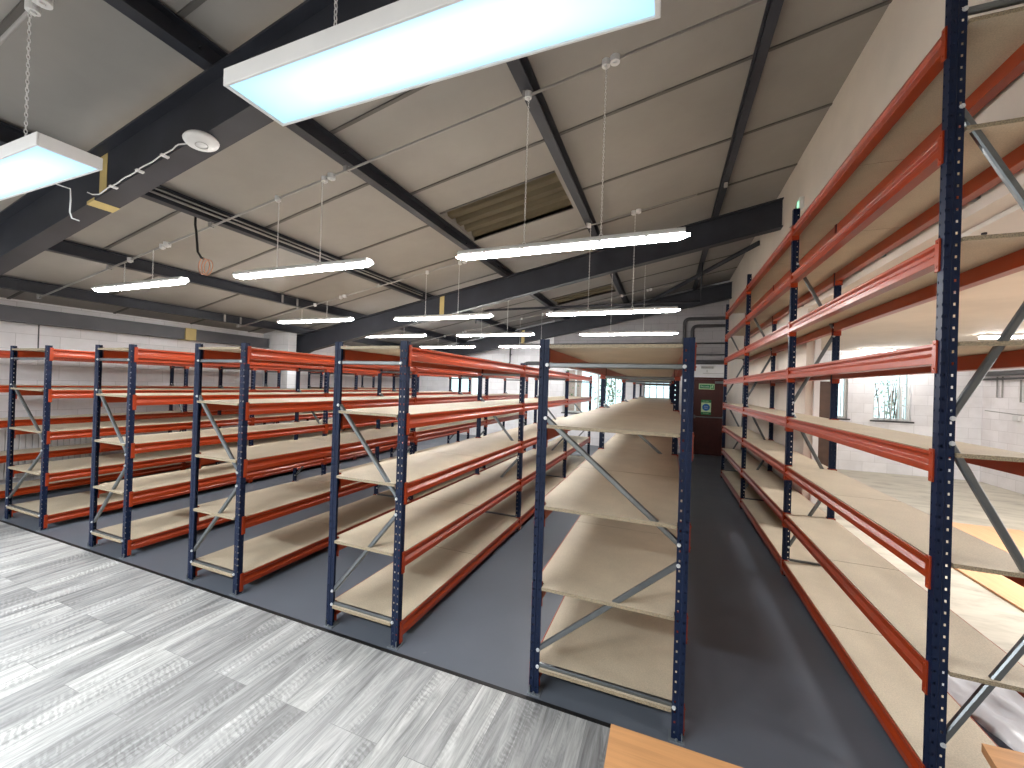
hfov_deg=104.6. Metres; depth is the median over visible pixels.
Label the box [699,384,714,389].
exit sign
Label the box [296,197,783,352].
rafter
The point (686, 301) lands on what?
tube
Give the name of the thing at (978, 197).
conduit
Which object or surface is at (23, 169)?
diffuser
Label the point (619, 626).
shelving rack
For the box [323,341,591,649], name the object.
shelving rack
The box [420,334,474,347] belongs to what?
light
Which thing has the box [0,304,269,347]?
wall rail
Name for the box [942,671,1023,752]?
sheet
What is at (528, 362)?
pipe
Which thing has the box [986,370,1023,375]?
pipe
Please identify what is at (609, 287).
rooflight
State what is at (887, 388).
climbing plant
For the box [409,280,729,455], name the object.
wall
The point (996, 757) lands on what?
desk
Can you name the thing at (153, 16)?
purlin
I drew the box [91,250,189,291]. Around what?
light
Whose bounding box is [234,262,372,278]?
diffuser
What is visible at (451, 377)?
window
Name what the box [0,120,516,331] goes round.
purlin
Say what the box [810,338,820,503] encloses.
trim
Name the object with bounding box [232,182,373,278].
light
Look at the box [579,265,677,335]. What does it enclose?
light
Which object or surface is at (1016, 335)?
batten
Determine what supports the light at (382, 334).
hanging from the conduit
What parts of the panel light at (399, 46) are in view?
chain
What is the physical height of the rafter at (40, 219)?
4.562 m
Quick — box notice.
[701,400,710,414]
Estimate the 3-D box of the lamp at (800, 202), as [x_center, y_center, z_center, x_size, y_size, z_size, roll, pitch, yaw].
[3.635,-2.191,5.083,0.054,0.222,0.551,2,0,21]
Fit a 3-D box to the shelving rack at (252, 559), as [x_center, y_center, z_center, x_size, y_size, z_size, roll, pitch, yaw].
[-1.176,0.712,6.459,0.640,2.000,6.942,2,0,21]
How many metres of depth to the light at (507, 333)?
8.29 m
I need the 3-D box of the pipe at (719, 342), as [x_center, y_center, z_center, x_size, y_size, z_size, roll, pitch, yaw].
[2.908,-1.175,11.647,6.080,0.040,0.100,2,0,21]
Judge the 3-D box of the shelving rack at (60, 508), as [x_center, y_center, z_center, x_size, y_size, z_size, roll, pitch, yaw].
[-4.177,0.617,7.631,0.864,2.000,6.942,2,0,21]
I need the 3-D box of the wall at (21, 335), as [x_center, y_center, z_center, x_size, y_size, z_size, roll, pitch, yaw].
[-6.734,0.083,7.106,0.200,3.100,15.950,2,0,21]
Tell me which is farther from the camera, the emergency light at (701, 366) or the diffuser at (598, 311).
the emergency light at (701, 366)
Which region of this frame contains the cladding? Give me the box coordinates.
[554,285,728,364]
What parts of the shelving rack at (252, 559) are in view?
foot plate, foot plate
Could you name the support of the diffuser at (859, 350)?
attached to the batten at (872, 349)
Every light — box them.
[0,13,102,220]
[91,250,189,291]
[223,0,660,125]
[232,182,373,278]
[277,302,353,323]
[366,333,426,337]
[394,264,491,320]
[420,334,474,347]
[456,65,689,260]
[456,316,534,336]
[499,320,561,347]
[547,212,679,315]
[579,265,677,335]
[700,365,723,373]
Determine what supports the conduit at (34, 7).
attached to the purlin at (162, 195)
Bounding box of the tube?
[475,262,703,322]
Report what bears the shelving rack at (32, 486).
on the floor at (764, 687)
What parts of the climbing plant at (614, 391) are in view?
stem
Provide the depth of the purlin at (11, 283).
6.34 m
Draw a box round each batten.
[859,348,904,351]
[977,333,1023,338]
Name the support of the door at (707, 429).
in the wall at (519, 355)
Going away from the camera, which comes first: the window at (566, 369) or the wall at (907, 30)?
the wall at (907, 30)
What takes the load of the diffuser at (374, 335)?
attached to the light at (382, 334)
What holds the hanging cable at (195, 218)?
hanging from the purlin at (162, 195)
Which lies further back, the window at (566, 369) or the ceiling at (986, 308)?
the window at (566, 369)
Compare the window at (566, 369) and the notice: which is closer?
the notice
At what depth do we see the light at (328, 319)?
7.07 m
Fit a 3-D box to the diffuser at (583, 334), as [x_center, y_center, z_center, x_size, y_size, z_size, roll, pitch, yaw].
[2.176,-0.942,7.508,1.800,0.027,0.080,2,0,21]
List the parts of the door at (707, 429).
white panel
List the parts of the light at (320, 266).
chain, chain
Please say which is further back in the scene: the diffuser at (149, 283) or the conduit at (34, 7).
the diffuser at (149, 283)
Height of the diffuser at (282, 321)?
0.027 m
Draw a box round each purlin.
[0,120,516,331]
[0,276,429,349]
[45,240,467,343]
[104,0,570,319]
[506,57,629,302]
[693,0,783,289]
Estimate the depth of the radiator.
5.80 m
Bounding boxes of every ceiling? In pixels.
[0,0,892,348]
[821,270,1023,349]
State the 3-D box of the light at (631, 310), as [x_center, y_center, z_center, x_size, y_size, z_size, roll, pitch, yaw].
[1.373,-1.653,5.475,1.800,1.370,0.120,2,0,21]
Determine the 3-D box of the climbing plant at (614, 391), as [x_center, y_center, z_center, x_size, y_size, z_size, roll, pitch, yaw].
[3.209,0.670,12.688,1.718,2.699,0.994,2,0,21]
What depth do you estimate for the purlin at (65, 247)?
5.74 m
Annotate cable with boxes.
[194,217,212,275]
[985,410,1023,420]
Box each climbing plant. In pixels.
[588,374,621,408]
[874,379,905,418]
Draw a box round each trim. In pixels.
[0,520,610,727]
[37,325,39,347]
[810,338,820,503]
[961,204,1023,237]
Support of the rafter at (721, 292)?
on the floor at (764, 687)
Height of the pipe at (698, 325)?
0.993 m
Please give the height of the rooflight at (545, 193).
0.404 m
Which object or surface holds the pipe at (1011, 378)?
attached to the wall at (998, 430)
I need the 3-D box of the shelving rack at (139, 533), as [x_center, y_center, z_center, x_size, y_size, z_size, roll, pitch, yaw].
[-2.615,0.667,7.021,0.640,2.000,6.942,2,0,21]
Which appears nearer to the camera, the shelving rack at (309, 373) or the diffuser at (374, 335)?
the diffuser at (374, 335)
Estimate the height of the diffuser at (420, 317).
0.027 m
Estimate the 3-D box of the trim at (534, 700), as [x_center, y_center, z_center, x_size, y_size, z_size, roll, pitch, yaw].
[-2.671,1.716,3.270,10.650,0.123,0.024,2,0,21]
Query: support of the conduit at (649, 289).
attached to the purlin at (162, 195)
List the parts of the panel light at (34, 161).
chain, frame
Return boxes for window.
[451,377,472,393]
[561,368,599,413]
[643,383,663,397]
[837,379,849,419]
[870,375,913,423]
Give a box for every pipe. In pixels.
[519,342,724,344]
[525,361,538,364]
[682,316,725,343]
[690,324,725,336]
[696,354,724,355]
[696,360,723,363]
[982,377,1023,380]
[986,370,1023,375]
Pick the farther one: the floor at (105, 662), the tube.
the tube
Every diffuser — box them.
[0,146,95,198]
[94,280,186,291]
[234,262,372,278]
[278,319,353,323]
[366,335,426,337]
[394,315,491,320]
[421,346,473,347]
[456,233,689,260]
[456,334,534,336]
[499,346,539,347]
[547,309,679,315]
[579,333,677,335]
[859,350,892,351]
[979,336,1023,338]
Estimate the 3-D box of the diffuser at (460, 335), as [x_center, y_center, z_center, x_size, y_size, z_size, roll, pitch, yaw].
[-0.381,-1.030,8.377,1.800,0.027,0.080,2,0,21]
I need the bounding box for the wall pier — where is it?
[261,330,296,424]
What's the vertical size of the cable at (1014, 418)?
0.167 m
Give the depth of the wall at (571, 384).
14.77 m
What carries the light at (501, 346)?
hanging from the conduit at (649, 289)
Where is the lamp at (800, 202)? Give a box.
[789,196,803,227]
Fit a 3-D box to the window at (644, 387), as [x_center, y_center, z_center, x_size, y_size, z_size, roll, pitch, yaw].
[4.203,0.355,11.237,1.020,1.155,0.160,2,0,21]
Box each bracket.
[996,377,1003,397]
[1019,380,1023,402]
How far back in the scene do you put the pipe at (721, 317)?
10.78 m
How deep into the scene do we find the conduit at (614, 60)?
3.32 m
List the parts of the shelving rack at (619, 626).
foot plate, foot plate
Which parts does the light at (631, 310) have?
chain, chain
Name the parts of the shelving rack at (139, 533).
foot plate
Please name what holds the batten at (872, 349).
attached to the ceiling at (986, 308)
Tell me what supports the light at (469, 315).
hanging from the conduit at (638, 211)
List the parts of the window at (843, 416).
frame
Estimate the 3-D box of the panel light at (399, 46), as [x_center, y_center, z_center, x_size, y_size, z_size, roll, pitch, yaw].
[-0.280,-1.716,1.230,1.428,1.395,0.232,2,0,21]
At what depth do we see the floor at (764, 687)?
3.04 m
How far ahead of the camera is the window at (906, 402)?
8.97 m
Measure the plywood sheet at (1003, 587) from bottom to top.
0.019 m
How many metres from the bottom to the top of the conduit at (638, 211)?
1.717 m
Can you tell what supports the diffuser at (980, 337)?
attached to the batten at (1016, 335)
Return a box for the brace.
[638,241,759,307]
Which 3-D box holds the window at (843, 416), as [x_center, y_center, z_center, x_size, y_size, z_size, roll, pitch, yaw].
[7.775,0.267,9.363,0.350,1.155,0.160,2,0,21]
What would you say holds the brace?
attached to the wall at (907, 30)
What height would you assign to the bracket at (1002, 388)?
0.424 m
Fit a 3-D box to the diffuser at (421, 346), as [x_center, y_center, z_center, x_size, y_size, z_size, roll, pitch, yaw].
[-1.859,-1.052,11.304,1.800,0.027,0.080,2,0,21]
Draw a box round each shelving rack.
[0,350,280,497]
[3,345,419,530]
[86,344,470,558]
[185,343,527,596]
[306,372,412,420]
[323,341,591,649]
[527,337,696,745]
[720,0,1023,767]
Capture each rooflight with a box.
[440,171,573,240]
[550,284,615,304]
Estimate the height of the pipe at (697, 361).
0.105 m
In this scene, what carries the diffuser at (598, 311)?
attached to the light at (631, 310)
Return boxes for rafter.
[0,0,398,275]
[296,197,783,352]
[401,281,732,381]
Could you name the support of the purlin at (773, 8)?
on the rafter at (40, 219)
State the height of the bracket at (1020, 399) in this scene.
0.424 m
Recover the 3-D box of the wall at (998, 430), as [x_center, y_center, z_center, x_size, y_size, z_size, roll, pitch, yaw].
[7.385,0.504,1.407,0.200,3.050,15.200,2,0,21]
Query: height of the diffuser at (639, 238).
0.027 m
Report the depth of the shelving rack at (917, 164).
2.15 m
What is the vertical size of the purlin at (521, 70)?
0.145 m
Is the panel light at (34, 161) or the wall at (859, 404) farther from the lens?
the wall at (859, 404)
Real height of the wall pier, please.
2.860 m
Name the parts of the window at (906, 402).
sill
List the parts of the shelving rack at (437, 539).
foot plate, foot plate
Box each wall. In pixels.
[0,297,398,484]
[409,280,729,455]
[568,370,581,410]
[725,0,1023,500]
[820,350,982,481]
[980,368,1023,493]
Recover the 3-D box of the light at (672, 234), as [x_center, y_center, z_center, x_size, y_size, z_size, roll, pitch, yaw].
[0.394,-1.695,3.017,1.800,1.353,0.120,2,0,21]
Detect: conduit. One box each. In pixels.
[0,0,53,45]
[36,0,763,298]
[236,182,727,327]
[411,277,699,343]
[801,195,980,306]
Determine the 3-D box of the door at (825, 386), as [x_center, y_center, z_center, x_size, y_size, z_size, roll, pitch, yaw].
[7.280,0.964,9.457,0.640,2.060,0.065,2,0,21]
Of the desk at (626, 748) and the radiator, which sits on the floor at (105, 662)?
the desk at (626, 748)
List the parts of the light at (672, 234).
chain, chain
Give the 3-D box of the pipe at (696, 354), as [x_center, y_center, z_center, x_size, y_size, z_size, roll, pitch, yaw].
[5.365,-0.787,10.683,0.780,0.040,0.092,2,0,21]
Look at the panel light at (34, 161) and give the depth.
1.98 m
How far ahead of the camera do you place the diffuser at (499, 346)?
10.66 m
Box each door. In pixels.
[692,366,726,455]
[818,381,830,466]
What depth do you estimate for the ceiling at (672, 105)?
3.98 m
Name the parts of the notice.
sign plate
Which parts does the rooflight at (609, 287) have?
edge trim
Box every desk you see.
[604,724,742,767]
[981,743,1023,767]
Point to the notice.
(705, 404)
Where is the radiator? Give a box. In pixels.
[0,429,106,479]
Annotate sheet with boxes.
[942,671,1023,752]
[947,522,1023,611]
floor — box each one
[0,434,1023,767]
[0,522,609,767]
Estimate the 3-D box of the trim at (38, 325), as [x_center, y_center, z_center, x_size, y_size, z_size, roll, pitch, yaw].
[-7.069,-0.681,5.903,0.004,0.600,0.015,2,0,21]
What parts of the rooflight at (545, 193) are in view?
edge trim, edge trim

